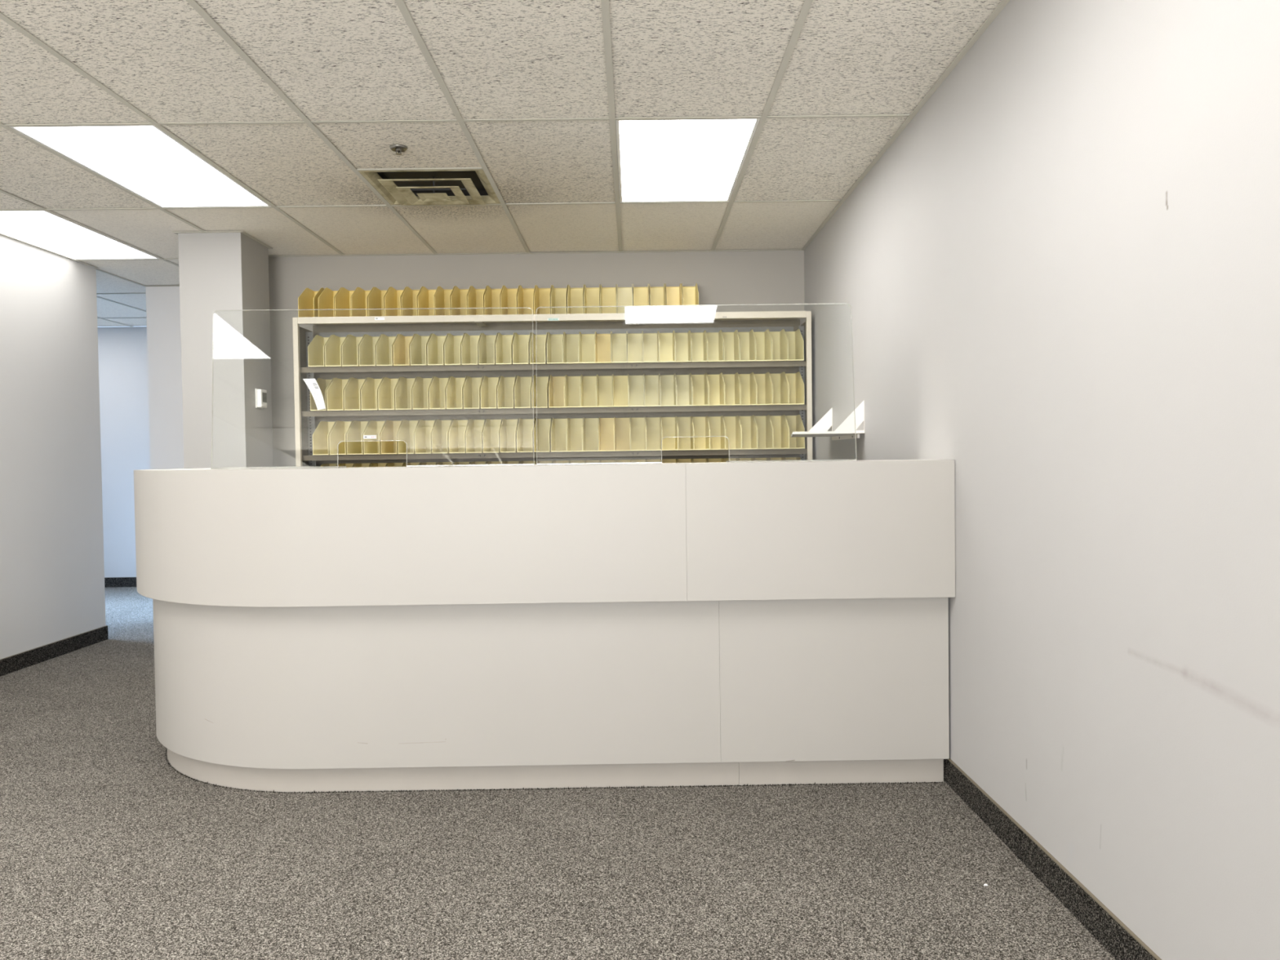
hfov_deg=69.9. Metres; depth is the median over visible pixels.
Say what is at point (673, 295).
bin
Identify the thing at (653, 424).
bin
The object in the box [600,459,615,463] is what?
bin
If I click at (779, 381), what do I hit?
bin
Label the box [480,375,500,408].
bin
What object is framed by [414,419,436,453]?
bin
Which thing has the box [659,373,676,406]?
bin
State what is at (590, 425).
bin
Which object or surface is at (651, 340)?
bin
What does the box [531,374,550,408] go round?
bin
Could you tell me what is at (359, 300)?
bin
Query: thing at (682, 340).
bin
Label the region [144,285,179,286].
trim
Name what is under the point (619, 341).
bin
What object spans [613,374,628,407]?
bin
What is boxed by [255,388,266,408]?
thermostat
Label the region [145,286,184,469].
wall partition
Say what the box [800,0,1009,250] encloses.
trim
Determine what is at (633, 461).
bin
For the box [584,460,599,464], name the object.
bin
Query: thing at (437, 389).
bin
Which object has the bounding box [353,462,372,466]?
bin
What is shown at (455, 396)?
bin
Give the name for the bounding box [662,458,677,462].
bin
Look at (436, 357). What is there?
bin
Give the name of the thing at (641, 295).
bin
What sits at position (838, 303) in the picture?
screen
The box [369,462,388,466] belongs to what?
bin
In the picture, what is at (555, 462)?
bin
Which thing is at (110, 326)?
trim
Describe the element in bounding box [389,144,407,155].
sprinkler
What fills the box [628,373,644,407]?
bin
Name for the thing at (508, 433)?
bin
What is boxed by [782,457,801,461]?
bin
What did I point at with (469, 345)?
bin
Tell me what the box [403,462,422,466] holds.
bin
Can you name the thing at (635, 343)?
bin
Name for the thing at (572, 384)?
bin
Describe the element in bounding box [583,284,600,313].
bin
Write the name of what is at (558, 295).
bin
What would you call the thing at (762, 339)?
bin
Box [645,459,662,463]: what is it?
bin
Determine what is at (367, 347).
bin
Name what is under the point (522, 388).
bin
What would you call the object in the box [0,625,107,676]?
baseboard
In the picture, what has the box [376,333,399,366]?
bin
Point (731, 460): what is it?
bin
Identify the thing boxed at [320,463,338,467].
bin
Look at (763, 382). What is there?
bin
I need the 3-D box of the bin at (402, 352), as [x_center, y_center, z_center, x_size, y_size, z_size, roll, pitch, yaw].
[-1.498,-0.832,5.889,0.098,0.221,0.298,-1,1,0]
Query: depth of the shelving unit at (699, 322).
5.92 m
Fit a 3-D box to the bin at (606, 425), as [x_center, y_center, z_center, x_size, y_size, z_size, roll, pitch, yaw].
[-0.213,-0.296,5.911,0.098,0.221,0.298,-1,1,0]
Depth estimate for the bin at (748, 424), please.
6.06 m
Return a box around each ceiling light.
[0,210,158,259]
[8,124,271,207]
[615,118,759,202]
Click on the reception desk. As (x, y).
(652, 624)
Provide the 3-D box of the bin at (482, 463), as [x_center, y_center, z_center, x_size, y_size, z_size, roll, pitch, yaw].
[-1.042,-0.007,5.913,0.099,0.221,0.298,-1,1,0]
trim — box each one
[0,232,98,268]
[110,326,146,327]
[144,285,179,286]
[172,231,272,248]
[268,249,800,257]
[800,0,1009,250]
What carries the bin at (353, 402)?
on the shelving unit at (699, 322)
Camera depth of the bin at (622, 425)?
6.06 m
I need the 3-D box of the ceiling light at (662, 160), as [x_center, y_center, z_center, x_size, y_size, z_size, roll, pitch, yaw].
[0.189,-1.496,4.294,0.584,0.050,1.193,-1,1,0]
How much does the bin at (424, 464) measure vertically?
0.221 m
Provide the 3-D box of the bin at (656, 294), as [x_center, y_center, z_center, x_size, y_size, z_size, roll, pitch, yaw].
[0.111,-1.161,5.914,0.098,0.221,0.298,-1,1,0]
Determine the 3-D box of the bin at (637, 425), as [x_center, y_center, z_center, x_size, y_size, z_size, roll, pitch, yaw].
[-0.013,-0.298,5.913,0.098,0.221,0.298,-1,1,0]
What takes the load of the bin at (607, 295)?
on the shelving unit at (699, 322)
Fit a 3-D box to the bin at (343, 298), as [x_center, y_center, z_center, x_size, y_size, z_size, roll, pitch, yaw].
[-1.868,-1.135,5.902,0.100,0.221,0.298,-1,1,0]
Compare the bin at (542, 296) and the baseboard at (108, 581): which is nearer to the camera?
the bin at (542, 296)
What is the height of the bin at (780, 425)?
0.221 m
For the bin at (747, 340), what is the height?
0.221 m
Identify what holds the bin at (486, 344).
on the shelving unit at (699, 322)
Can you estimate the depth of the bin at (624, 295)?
6.06 m
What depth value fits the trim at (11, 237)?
5.78 m
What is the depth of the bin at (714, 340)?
6.05 m
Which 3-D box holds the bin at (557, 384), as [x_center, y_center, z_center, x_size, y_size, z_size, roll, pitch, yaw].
[-0.527,-0.570,5.904,0.098,0.221,0.298,-1,1,0]
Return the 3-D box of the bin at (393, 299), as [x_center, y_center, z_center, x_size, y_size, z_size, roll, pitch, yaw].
[-1.556,-1.139,5.904,0.098,0.221,0.298,-1,1,0]
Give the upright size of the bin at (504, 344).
0.221 m
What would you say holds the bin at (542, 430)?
on the shelving unit at (699, 322)
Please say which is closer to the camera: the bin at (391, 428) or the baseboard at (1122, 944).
the baseboard at (1122, 944)
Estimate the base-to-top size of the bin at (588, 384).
0.221 m
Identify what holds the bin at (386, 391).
on the shelving unit at (699, 322)
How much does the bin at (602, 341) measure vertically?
0.221 m
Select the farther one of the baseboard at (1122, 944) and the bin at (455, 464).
the bin at (455, 464)
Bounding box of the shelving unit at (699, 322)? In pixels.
[292,311,812,467]
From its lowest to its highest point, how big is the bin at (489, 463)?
0.221 m
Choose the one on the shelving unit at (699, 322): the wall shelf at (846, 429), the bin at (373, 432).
the bin at (373, 432)
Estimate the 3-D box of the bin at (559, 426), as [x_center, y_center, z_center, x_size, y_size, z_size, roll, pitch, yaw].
[-0.514,-0.292,5.909,0.098,0.221,0.298,-1,1,0]
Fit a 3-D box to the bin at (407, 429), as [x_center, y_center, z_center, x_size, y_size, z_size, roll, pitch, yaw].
[-1.473,-0.279,5.903,0.100,0.221,0.298,-1,1,0]
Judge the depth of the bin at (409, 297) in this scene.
5.93 m
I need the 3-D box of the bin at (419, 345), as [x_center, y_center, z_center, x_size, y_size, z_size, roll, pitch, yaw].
[-1.391,-0.834,5.889,0.099,0.221,0.298,-1,1,0]
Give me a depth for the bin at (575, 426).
6.06 m
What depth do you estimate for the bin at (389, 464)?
6.05 m
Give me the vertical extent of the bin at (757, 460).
0.221 m
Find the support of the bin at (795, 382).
on the shelving unit at (699, 322)
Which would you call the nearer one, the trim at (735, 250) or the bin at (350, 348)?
the bin at (350, 348)
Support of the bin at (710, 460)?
on the shelving unit at (699, 322)
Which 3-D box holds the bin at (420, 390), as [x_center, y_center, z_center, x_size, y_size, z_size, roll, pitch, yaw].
[-1.381,-0.558,5.899,0.099,0.221,0.298,-1,1,0]
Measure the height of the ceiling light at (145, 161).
0.050 m
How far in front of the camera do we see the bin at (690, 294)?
6.06 m
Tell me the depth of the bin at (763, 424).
6.06 m
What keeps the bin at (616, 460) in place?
on the shelving unit at (699, 322)
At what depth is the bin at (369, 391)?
5.90 m
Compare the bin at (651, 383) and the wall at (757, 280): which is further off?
the wall at (757, 280)
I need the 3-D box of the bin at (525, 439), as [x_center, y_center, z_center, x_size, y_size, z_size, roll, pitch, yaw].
[-0.727,-0.289,5.909,0.099,0.221,0.298,-1,1,0]
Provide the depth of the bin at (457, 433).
6.00 m
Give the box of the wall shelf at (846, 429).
[791,400,864,439]
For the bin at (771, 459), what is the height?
0.221 m
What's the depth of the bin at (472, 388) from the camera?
6.00 m
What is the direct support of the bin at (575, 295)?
on the shelving unit at (699, 322)
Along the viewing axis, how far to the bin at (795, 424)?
6.05 m
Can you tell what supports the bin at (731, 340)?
on the shelving unit at (699, 322)
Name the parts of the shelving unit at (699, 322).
post, panel, shelf, shelf, shelf, shelf, rail, panel, post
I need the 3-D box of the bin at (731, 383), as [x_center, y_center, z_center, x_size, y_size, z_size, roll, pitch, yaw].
[0.580,-0.585,5.912,0.098,0.221,0.298,-1,1,0]
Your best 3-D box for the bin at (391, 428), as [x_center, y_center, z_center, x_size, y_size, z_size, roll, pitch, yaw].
[-1.580,-0.277,5.903,0.098,0.221,0.298,-1,1,0]
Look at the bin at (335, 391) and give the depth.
5.89 m
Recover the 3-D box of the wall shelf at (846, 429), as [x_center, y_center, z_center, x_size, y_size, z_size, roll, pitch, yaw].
[0.934,-0.312,4.931,0.358,0.190,0.760,-1,1,0]
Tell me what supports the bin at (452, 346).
on the shelving unit at (699, 322)
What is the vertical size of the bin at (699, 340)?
0.221 m
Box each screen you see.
[210,307,536,469]
[535,302,857,465]
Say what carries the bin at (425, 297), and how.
on the shelving unit at (699, 322)
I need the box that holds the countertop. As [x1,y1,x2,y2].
[142,459,933,470]
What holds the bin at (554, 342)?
on the shelving unit at (699, 322)
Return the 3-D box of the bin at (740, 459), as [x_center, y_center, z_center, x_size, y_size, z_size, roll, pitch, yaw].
[0.691,-0.031,5.926,0.099,0.221,0.298,-1,1,0]
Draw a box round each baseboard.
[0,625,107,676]
[104,577,136,586]
[943,758,1161,959]
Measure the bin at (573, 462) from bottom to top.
0.221 m
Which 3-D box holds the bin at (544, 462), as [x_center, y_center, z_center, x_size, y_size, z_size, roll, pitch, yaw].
[-0.615,-0.013,5.917,0.098,0.221,0.298,-1,1,0]
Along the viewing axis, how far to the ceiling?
3.51 m
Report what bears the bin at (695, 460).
on the shelving unit at (699, 322)
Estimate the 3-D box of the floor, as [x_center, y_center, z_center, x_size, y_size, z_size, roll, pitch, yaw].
[-2.922,1.264,2.085,8.551,0.131,14.550,-1,1,0]
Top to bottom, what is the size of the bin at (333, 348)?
0.221 m
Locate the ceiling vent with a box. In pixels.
[358,169,500,205]
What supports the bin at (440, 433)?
on the shelving unit at (699, 322)
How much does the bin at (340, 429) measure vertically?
0.221 m
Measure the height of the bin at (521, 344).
0.221 m
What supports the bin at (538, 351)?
on the shelving unit at (699, 322)
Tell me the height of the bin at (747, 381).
0.221 m
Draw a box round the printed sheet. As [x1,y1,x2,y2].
[302,378,325,409]
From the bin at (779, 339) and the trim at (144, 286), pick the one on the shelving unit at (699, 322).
the bin at (779, 339)
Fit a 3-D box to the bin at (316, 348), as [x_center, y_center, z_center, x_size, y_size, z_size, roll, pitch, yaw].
[-2.032,-0.825,5.888,0.098,0.221,0.298,-1,1,0]
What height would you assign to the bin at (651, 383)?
0.221 m
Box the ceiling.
[0,0,1002,326]
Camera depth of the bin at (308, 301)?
5.87 m
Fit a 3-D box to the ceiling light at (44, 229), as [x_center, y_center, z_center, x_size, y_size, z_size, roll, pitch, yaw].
[-3.477,-1.476,5.488,0.584,0.050,1.193,-1,1,0]
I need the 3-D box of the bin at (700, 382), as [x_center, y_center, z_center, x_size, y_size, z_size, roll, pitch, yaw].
[0.379,-0.582,5.909,0.098,0.221,0.298,-1,1,0]
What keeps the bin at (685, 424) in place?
on the shelving unit at (699, 322)
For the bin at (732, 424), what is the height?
0.221 m
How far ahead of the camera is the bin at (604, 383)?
6.05 m
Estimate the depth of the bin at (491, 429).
6.04 m
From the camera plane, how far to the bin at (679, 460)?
6.07 m
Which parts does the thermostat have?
plate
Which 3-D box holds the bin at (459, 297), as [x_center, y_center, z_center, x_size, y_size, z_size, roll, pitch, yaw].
[-1.139,-1.144,5.906,0.098,0.221,0.298,-1,1,0]
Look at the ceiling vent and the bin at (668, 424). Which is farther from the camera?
the bin at (668, 424)
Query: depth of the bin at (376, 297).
5.92 m
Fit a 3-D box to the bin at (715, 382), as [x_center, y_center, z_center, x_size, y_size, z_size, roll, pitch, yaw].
[0.480,-0.583,5.910,0.098,0.221,0.298,-1,1,0]
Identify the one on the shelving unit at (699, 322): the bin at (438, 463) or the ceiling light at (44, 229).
the bin at (438, 463)
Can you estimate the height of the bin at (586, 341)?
0.221 m
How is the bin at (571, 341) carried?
on the shelving unit at (699, 322)
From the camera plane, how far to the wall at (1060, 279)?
2.24 m
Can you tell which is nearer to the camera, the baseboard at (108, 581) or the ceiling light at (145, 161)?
the ceiling light at (145, 161)
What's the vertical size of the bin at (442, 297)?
0.221 m
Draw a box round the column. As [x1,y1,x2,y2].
[177,232,273,468]
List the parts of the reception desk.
panel, panel, panel, panel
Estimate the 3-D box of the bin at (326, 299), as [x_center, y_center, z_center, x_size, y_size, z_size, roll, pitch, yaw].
[-1.973,-1.133,5.901,0.098,0.221,0.298,-1,1,0]
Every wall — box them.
[0,235,106,659]
[97,327,150,577]
[268,250,804,466]
[804,0,1279,959]
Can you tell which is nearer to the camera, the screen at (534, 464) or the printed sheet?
the screen at (534, 464)
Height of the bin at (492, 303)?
0.221 m
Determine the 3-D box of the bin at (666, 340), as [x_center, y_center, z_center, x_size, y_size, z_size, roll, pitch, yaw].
[0.170,-0.855,5.900,0.099,0.221,0.298,-1,1,0]
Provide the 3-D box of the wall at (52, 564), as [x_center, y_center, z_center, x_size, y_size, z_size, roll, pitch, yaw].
[-3.766,-0.036,0.672,0.120,2.580,11.400,-1,1,0]
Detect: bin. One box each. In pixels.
[297,287,324,317]
[307,334,332,367]
[310,377,333,411]
[312,420,337,455]
[318,287,342,316]
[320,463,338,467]
[324,334,348,367]
[326,377,351,410]
[329,420,354,454]
[334,287,357,316]
[336,463,355,467]
[342,333,365,366]
[344,377,368,410]
[346,420,370,454]
[351,287,373,316]
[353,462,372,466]
[359,333,382,366]
[360,377,384,410]
[363,420,389,454]
[368,286,391,315]
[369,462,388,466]
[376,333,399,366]
[377,377,400,410]
[381,419,404,453]
[384,286,406,315]
[386,462,404,466]
[393,333,415,366]
[395,376,417,409]
[397,419,420,453]
[401,286,422,315]
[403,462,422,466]
[409,333,431,365]
[412,376,434,409]
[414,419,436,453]
[417,286,438,315]
[420,462,438,466]
[427,333,448,365]
[429,376,450,409]
[431,419,453,453]
[434,285,455,315]
[436,462,454,466]
[444,333,465,365]
[446,375,466,409]
[448,418,470,453]
[450,285,471,315]
[453,462,471,466]
[461,333,481,365]
[462,375,484,408]
[466,418,486,453]
[467,285,487,315]
[470,461,487,465]
[478,332,498,364]
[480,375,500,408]
[483,418,502,453]
[484,285,503,315]
[486,461,504,465]
[495,332,515,364]
[497,375,516,408]
[499,418,519,453]
[500,284,519,314]
[502,461,520,465]
[512,332,531,364]
[514,374,533,408]
[516,417,535,452]
[517,284,536,314]
[520,461,537,465]
[529,332,548,364]
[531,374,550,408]
[533,284,551,314]
[533,417,552,452]
[536,460,553,464]
[546,331,564,364]
[548,374,565,408]
[551,284,568,314]
[551,417,568,452]
[553,460,568,464]
[562,331,579,364]
[564,374,581,408]
[566,417,583,452]
[567,284,584,313]
[568,460,584,464]
[578,331,595,364]
[580,374,597,407]
[582,417,599,451]
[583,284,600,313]
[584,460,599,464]
[595,331,611,363]
[596,373,613,407]
[598,417,614,451]
[600,284,617,313]
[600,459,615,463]
[611,330,626,363]
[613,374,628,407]
[614,417,630,451]
[615,459,631,463]
[616,284,632,313]
[626,330,643,363]
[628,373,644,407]
[630,416,646,451]
[631,459,646,463]
[633,285,648,312]
[642,330,659,363]
[644,373,660,406]
[645,416,662,450]
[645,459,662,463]
[648,283,666,312]
[657,330,675,362]
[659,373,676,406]
[661,416,677,450]
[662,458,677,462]
[665,283,682,312]
[674,330,691,362]
[675,373,692,406]
[676,416,693,450]
[676,458,693,462]
[680,283,698,312]
[689,329,707,362]
[690,373,708,406]
[692,416,709,450]
[692,458,708,462]
[705,329,723,362]
[706,372,724,405]
[706,415,725,449]
[707,458,724,462]
[720,329,739,361]
[721,372,740,405]
[722,415,741,449]
[722,457,739,462]
[737,329,755,361]
[737,372,756,405]
[737,415,757,449]
[738,457,755,462]
[752,329,771,361]
[752,372,772,405]
[754,414,773,448]
[754,457,770,462]
[767,328,787,361]
[768,372,788,404]
[768,414,789,448]
[769,457,786,461]
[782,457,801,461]
[783,328,804,360]
[783,371,804,404]
[784,414,804,448]
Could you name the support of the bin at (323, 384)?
on the shelving unit at (699, 322)
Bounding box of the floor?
[0,586,1115,959]
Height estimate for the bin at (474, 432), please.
0.221 m
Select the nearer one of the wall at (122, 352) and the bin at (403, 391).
the bin at (403, 391)
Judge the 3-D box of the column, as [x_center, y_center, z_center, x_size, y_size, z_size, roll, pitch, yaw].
[-2.523,-0.174,5.638,0.367,2.580,0.407,-1,1,0]
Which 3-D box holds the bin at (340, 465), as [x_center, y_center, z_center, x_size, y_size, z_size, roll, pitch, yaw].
[-1.894,0.004,5.909,0.099,0.221,0.298,-1,1,0]
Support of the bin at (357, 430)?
on the shelving unit at (699, 322)
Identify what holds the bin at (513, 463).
on the shelving unit at (699, 322)
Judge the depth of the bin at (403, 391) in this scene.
5.92 m
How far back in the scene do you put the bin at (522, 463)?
6.06 m
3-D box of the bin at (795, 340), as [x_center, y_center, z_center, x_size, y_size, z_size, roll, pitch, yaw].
[0.979,-0.866,5.907,0.099,0.221,0.298,-1,1,0]
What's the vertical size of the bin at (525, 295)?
0.221 m
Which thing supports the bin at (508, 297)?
on the shelving unit at (699, 322)
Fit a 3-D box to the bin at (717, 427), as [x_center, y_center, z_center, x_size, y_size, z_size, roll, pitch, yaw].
[0.487,-0.305,5.917,0.099,0.221,0.298,-1,1,0]
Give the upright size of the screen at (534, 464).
0.596 m
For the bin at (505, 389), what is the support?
on the shelving unit at (699, 322)
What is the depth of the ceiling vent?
4.60 m
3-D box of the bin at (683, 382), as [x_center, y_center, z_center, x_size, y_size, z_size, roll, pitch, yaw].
[0.278,-0.580,5.907,0.098,0.221,0.298,-1,1,0]
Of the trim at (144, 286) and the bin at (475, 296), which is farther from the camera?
the trim at (144, 286)
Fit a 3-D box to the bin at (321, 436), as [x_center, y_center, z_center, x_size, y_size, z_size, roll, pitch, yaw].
[-2.007,-0.271,5.899,0.098,0.221,0.298,-1,1,0]
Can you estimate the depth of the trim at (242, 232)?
5.40 m
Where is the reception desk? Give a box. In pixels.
[133,459,955,792]
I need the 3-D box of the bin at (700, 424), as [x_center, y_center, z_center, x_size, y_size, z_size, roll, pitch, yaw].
[0.388,-0.304,5.915,0.100,0.221,0.298,-1,1,0]
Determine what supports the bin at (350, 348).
on the shelving unit at (699, 322)

